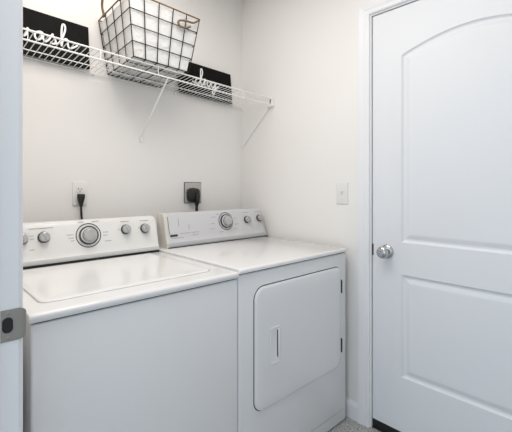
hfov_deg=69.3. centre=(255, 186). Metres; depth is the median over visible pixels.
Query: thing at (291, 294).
dryer
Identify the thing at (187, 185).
wall outlet
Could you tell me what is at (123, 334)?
washing machine
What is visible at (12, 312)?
trim
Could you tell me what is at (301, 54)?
wall
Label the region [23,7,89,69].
wall sign
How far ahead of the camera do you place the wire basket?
1.82 m
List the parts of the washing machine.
control panel, lid, panel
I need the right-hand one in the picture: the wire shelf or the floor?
the floor
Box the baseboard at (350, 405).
[345,397,356,421]
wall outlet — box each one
[72,182,86,205]
[184,182,200,202]
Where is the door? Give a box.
[372,0,511,431]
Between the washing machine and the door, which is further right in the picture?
the door
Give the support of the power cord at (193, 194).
attached to the wall at (79, 126)
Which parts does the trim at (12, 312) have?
strike plate, casing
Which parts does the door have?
knob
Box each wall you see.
[23,0,241,226]
[242,0,370,401]
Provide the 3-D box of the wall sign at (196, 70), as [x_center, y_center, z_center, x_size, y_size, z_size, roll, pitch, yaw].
[-0.319,-0.662,2.367,0.405,0.218,0.036,0,0,-43]
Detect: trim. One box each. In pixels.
[0,0,25,431]
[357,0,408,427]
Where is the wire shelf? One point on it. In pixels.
(270, 101)
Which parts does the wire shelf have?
rail, rail, rail, rail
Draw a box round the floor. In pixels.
[328,416,380,431]
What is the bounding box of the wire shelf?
[23,28,273,148]
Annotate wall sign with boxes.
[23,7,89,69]
[178,62,231,103]
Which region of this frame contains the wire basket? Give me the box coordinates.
[98,0,199,87]
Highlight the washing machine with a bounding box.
[23,216,238,431]
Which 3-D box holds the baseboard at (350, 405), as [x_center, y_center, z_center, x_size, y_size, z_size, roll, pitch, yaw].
[0.214,1.177,2.263,0.013,0.092,0.929,0,0,-43]
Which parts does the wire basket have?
handle, handle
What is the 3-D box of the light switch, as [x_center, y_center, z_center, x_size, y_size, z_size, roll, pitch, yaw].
[0.462,0.038,1.998,0.015,0.116,0.072,0,0,-43]
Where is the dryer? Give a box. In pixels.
[157,208,346,431]
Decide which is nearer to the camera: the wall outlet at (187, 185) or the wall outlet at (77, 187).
the wall outlet at (77, 187)
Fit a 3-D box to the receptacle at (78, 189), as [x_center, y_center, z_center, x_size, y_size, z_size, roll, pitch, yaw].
[-0.884,0.017,1.861,0.033,0.029,0.003,0,0,-43]
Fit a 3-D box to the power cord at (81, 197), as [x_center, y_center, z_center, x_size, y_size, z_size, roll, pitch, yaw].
[-0.830,0.383,1.804,0.033,0.688,0.153,0,0,-43]
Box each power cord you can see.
[77,194,84,219]
[187,188,199,210]
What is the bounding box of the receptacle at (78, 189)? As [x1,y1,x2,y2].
[76,187,83,191]
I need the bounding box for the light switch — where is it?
[336,183,347,203]
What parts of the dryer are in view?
control panel, panel, door handle, door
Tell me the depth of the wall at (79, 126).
2.03 m

